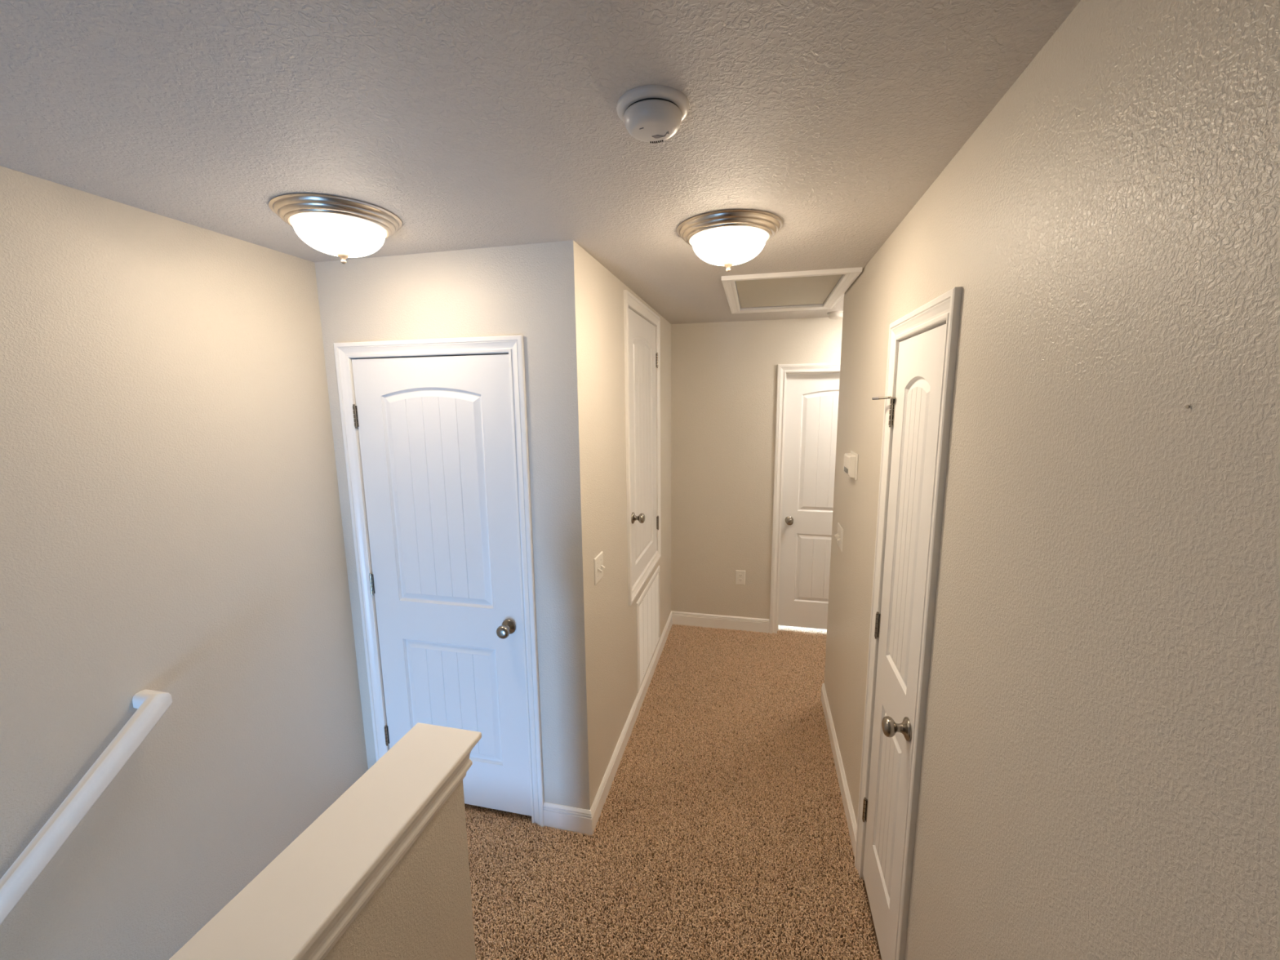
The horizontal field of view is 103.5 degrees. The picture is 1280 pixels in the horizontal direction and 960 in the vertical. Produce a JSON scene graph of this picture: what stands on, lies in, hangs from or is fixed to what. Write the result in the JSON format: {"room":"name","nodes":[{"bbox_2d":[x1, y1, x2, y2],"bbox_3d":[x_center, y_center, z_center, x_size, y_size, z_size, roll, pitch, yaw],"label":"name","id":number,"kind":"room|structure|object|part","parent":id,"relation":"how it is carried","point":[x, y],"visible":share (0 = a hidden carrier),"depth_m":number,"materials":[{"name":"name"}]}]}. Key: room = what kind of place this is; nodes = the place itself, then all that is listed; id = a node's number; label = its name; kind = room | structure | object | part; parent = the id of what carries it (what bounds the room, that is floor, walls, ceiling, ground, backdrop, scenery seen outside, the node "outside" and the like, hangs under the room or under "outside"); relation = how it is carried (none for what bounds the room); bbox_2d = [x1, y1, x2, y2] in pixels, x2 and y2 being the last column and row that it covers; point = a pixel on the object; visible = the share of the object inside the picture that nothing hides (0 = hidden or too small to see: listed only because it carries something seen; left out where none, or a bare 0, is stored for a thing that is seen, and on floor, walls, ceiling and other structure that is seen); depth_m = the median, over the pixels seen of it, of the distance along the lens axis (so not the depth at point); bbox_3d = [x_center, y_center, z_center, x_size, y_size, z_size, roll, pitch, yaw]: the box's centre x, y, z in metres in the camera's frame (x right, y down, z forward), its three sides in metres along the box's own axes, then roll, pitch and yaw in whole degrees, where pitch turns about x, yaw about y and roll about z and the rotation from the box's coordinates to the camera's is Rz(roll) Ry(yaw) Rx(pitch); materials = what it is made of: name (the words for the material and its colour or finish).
{"room":"upstairs hallway","nodes":[
{"label":"upstairs hallway","id":0,"kind":"room"},
{"bbox_2d":[0,165,368,959],"bbox_3d":[-1.613,1.818,1.450,0.110,5.160,6.700,1,9,13],"label":"wall","id":1,"kind":"structure","parent":0,"point":[171,520],"depth_m":1.56,"materials":[{"name":"beige paint"}]},
{"bbox_2d":[0,689,172,924],"bbox_3d":[-1.816,2.148,0.157,0.090,2.551,3.276,1,9,13],"label":"handrail","id":2,"kind":"object","parent":1,"relation":"attached to","point":[151,704],"visible":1,"depth_m":1.33,"materials":[{"name":"white paint"}]},
{"bbox_2d":[323,780,475,959],"bbox_3d":[-0.916,2.801,-0.139,0.115,3.702,3.652,1,9,13],"label":"wall","id":3,"kind":"structure","parent":0,"point":[422,910],"depth_m":1.19,"materials":[{"name":"beige paint"}]},
{"bbox_2d":[168,722,481,959],"bbox_3d":[-0.929,1.008,-0.399,0.196,0.114,3.682,1,9,13],"label":"half wall cap","id":4,"kind":"object","parent":3,"relation":"attached to","point":[298,907],"visible":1,"depth_m":0.98,"materials":[{"name":"white paint"}]},
{"bbox_3d":[-0.930,1.018,-0.402,0.175,0.095,3.672,1,9,13],"label":"moulding","id":5,"kind":"part","parent":4,"relation":"part of","materials":[{"name":"white paint"}]},
{"bbox_2d":[314,240,590,809],"bbox_3d":[-0.767,0.319,2.197,1.129,2.450,0.110,1,9,13],"label":"wall","id":6,"kind":"structure","parent":0,"point":[527,291],"depth_m":2.01,"materials":[{"name":"beige paint"}]},
{"bbox_2d":[333,334,544,826],"bbox_3d":[-0.844,0.483,2.207,0.850,2.124,0.178,1,9,13],"label":"door","id":7,"kind":"structure","parent":6,"relation":"in","point":[435,437],"depth_m":2.15,"materials":[{"name":"white paint"}]},
{"bbox_3d":[-0.566,0.629,2.099,0.057,0.057,0.052,1,9,13],"label":"knob","id":8,"kind":"part","parent":7,"relation":"part of","materials":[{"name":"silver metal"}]},
{"bbox_2d":[543,801,592,836],"bbox_3d":[-0.317,1.491,2.217,0.226,0.118,0.012,1,9,13],"label":"baseboard","id":9,"kind":"structure","parent":6,"relation":"attached to","point":[558,816],"depth_m":2.21,"materials":[{"name":"white paint"}]},
{"bbox_2d":[0,0,1080,324],"bbox_3d":[0.430,-0.855,1.316,4.015,0.120,8.410,1,9,13],"label":"ceiling","id":10,"kind":"structure","parent":0,"point":[475,124],"depth_m":1.01,"materials":[{"name":"grey paint"}]},
{"bbox_2d":[268,192,402,263],"bbox_3d":[-0.932,-0.750,1.575,0.355,0.142,0.355,1,9,13],"label":"ceiling light","id":11,"kind":"object","parent":10,"relation":"attached to","point":[344,228],"visible":1,"depth_m":1.48,"materials":[{"name":"brushed nickel"},{"name":"frosted white glass"}]},
{"bbox_3d":[-0.932,-0.748,1.575,0.261,0.084,0.261,1,9,13],"label":"lamp shade","id":12,"kind":"part","parent":11,"relation":"part of","materials":[{"name":"white glass"}]},
{"bbox_2d":[616,84,688,143],"bbox_3d":[0.026,-0.717,1.004,0.144,0.047,0.144,1,9,13],"label":"smoke detector","id":13,"kind":"object","parent":10,"relation":"attached to","point":[653,113],"visible":1,"depth_m":0.97,"materials":[{"name":"white plastic"}]},
{"bbox_2d":[676,208,782,271],"bbox_3d":[0.303,-0.786,1.726,0.355,0.142,0.355,1,9,13],"label":"ceiling light","id":14,"kind":"object","parent":10,"relation":"attached to","point":[728,237],"visible":1,"depth_m":1.62,"materials":[{"name":"brushed nickel"},{"name":"frosted glass"}]},
{"bbox_3d":[0.303,-0.785,1.726,0.261,0.084,0.261,1,9,13],"label":"lamp shade","id":15,"kind":"part","parent":14,"relation":"part of","materials":[{"name":"white glass"}]},
{"bbox_2d":[721,266,862,313],"bbox_3d":[0.796,-1.031,2.779,0.621,0.042,0.971,1,9,13],"label":"attic hatch","id":16,"kind":"object","parent":10,"relation":"attached to","point":[797,288],"visible":0.98,"depth_m":2.69,"materials":[{"name":"white paint"}]},
{"bbox_3d":[0.795,-1.043,2.776,0.499,0.018,0.847,1,9,13],"label":"hatch panel","id":17,"kind":"part","parent":16,"relation":"part of","materials":[{"name":"beige paint"}]},
{"bbox_2d":[826,311,843,319],"bbox_3d":[1.347,-1.119,3.429,0.140,0.040,0.140,1,9,13],"label":"smoke detector","id":18,"kind":"object","parent":10,"relation":"attached to","point":[834,314],"visible":0.77,"depth_m":3.39,"materials":[{"name":"white plastic"}]},
{"bbox_2d":[573,240,671,808],"bbox_3d":[-0.042,0.174,3.059,0.110,2.450,2.139,1,9,13],"label":"wall","id":19,"kind":"structure","parent":0,"point":[610,622],"depth_m":2.33,"materials":[{"name":"beige paint"}]},
{"bbox_2d":[593,551,604,585],"bbox_3d":[-0.172,0.387,2.218,0.024,0.117,0.116,1,9,13],"label":"light switch","id":20,"kind":"object","parent":19,"relation":"attached to","point":[598,560],"visible":1,"depth_m":2.20,"materials":[{"name":"white plastic"}]},
{"bbox_2d":[590,610,672,834],"bbox_3d":[0.028,1.328,3.222,0.012,0.118,2.152,1,9,13],"label":"baseboard","id":21,"kind":"structure","parent":19,"relation":"attached to","point":[598,802],"depth_m":2.74,"materials":[{"name":"white paint"}]},
{"bbox_2d":[623,289,661,605],"bbox_3d":[0.006,-0.198,3.075,0.178,1.658,0.890,1,9,13],"label":"door","id":22,"kind":"structure","parent":19,"relation":"in","point":[642,325],"depth_m":3.01,"materials":[{"name":"white paint"}]},
{"bbox_3d":[0.000,0.213,2.811,0.052,0.057,0.057,1,9,13],"label":"knob","id":23,"kind":"part","parent":22,"relation":"part of","materials":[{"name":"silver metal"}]},
{"bbox_2d":[635,564,660,693],"bbox_3d":[0.049,0.953,3.349,0.042,0.574,0.704,1,9,13],"label":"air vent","id":24,"kind":"object","parent":19,"relation":"in","point":[647,606],"visible":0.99,"depth_m":3.29,"materials":[{"name":"white paint"}]},
{"bbox_2d":[464,626,881,959],"bbox_3d":[0.458,1.722,1.730,3.795,0.200,8.200,1,9,13],"label":"floor","id":25,"kind":"structure","parent":0,"point":[726,923],"depth_m":2.04,"materials":[{"name":"brown carpet"}]},
{"bbox_2d":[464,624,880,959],"bbox_3d":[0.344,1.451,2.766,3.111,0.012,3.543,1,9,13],"label":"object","id":26,"kind":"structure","parent":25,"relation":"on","point":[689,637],"depth_m":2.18,"materials":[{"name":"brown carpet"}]},
{"bbox_2d":[671,317,842,618],"bbox_3d":[1.013,0.021,3.957,3.795,2.450,0.110,1,9,13],"label":"wall","id":27,"kind":"structure","parent":0,"point":[724,374],"depth_m":3.95,"materials":[{"name":"beige paint"}]},
{"bbox_2d":[671,610,769,633],"bbox_3d":[0.654,1.173,4.163,0.804,0.118,0.012,1,9,13],"label":"baseboard","id":28,"kind":"structure","parent":27,"relation":"attached to","point":[738,623],"depth_m":4.15,"materials":[{"name":"white paint"}]},
{"bbox_2d":[735,569,745,585],"bbox_3d":[0.810,0.787,4.066,0.078,0.120,0.009,1,9,13],"label":"electrical outlet","id":29,"kind":"object","parent":27,"relation":"attached to","point":[740,575],"visible":1,"depth_m":4.06,"materials":[{"name":"white plastic"}]},
{"bbox_2d":[768,362,840,633],"bbox_3d":[1.490,0.194,3.864,0.910,2.127,0.128,1,9,13],"label":"door","id":30,"kind":"structure","parent":27,"relation":"in","point":[807,395],"depth_m":3.91,"materials":[{"name":"white paint"}]},
{"bbox_3d":[1.167,0.324,3.935,0.057,0.057,0.052,1,9,13],"label":"knob","id":31,"kind":"part","parent":30,"relation":"part of","materials":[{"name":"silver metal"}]},
{"bbox_2d":[824,0,1279,959],"bbox_3d":[0.551,0.618,0.224,0.110,2.450,5.687,1,9,13],"label":"wall","id":32,"kind":"structure","parent":0,"point":[1100,777],"depth_m":0.67,"materials":[{"name":"beige paint"}]},
{"bbox_2d":[834,522,843,551],"bbox_3d":[1.057,0.302,2.689,0.024,0.117,0.162,1,9,13],"label":"light switch","id":33,"kind":"object","parent":32,"relation":"attached to","point":[839,536],"visible":1,"depth_m":2.66,"materials":[{"name":"white plastic"}]},
{"bbox_2d":[821,683,857,856],"bbox_3d":[1.014,1.416,2.604,0.012,0.118,1.172,1,9,13],"label":"baseboard","id":34,"kind":"structure","parent":32,"relation":"attached to","point":[846,797],"depth_m":2.45,"materials":[{"name":"white paint"}]},
{"bbox_2d":[843,450,858,479],"bbox_3d":[0.983,-0.070,2.358,0.039,0.120,0.164,1,9,13],"label":"thermostat","id":35,"kind":"object","parent":32,"relation":"attached to","point":[851,460],"visible":1,"depth_m":2.29,"materials":[{"name":"white plastic"}]},
{"bbox_3d":[0.998,-0.070,2.354,0.008,0.120,0.164,1,9,13],"label":"plate","id":36,"kind":"part","parent":35,"relation":"part of","materials":[{"name":"white plastic"}]},
{"bbox_2d":[854,286,962,959],"bbox_3d":[0.833,0.563,1.595,0.178,2.124,0.588,1,9,13],"label":"door","id":37,"kind":"structure","parent":32,"relation":"in","point":[922,343],"depth_m":1.53,"materials":[{"name":"white paint"}]},
{"bbox_3d":[0.735,0.720,1.468,0.052,0.057,0.057,1,9,13],"label":"knob","id":38,"kind":"part","parent":37,"relation":"part of","materials":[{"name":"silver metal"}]}
]}

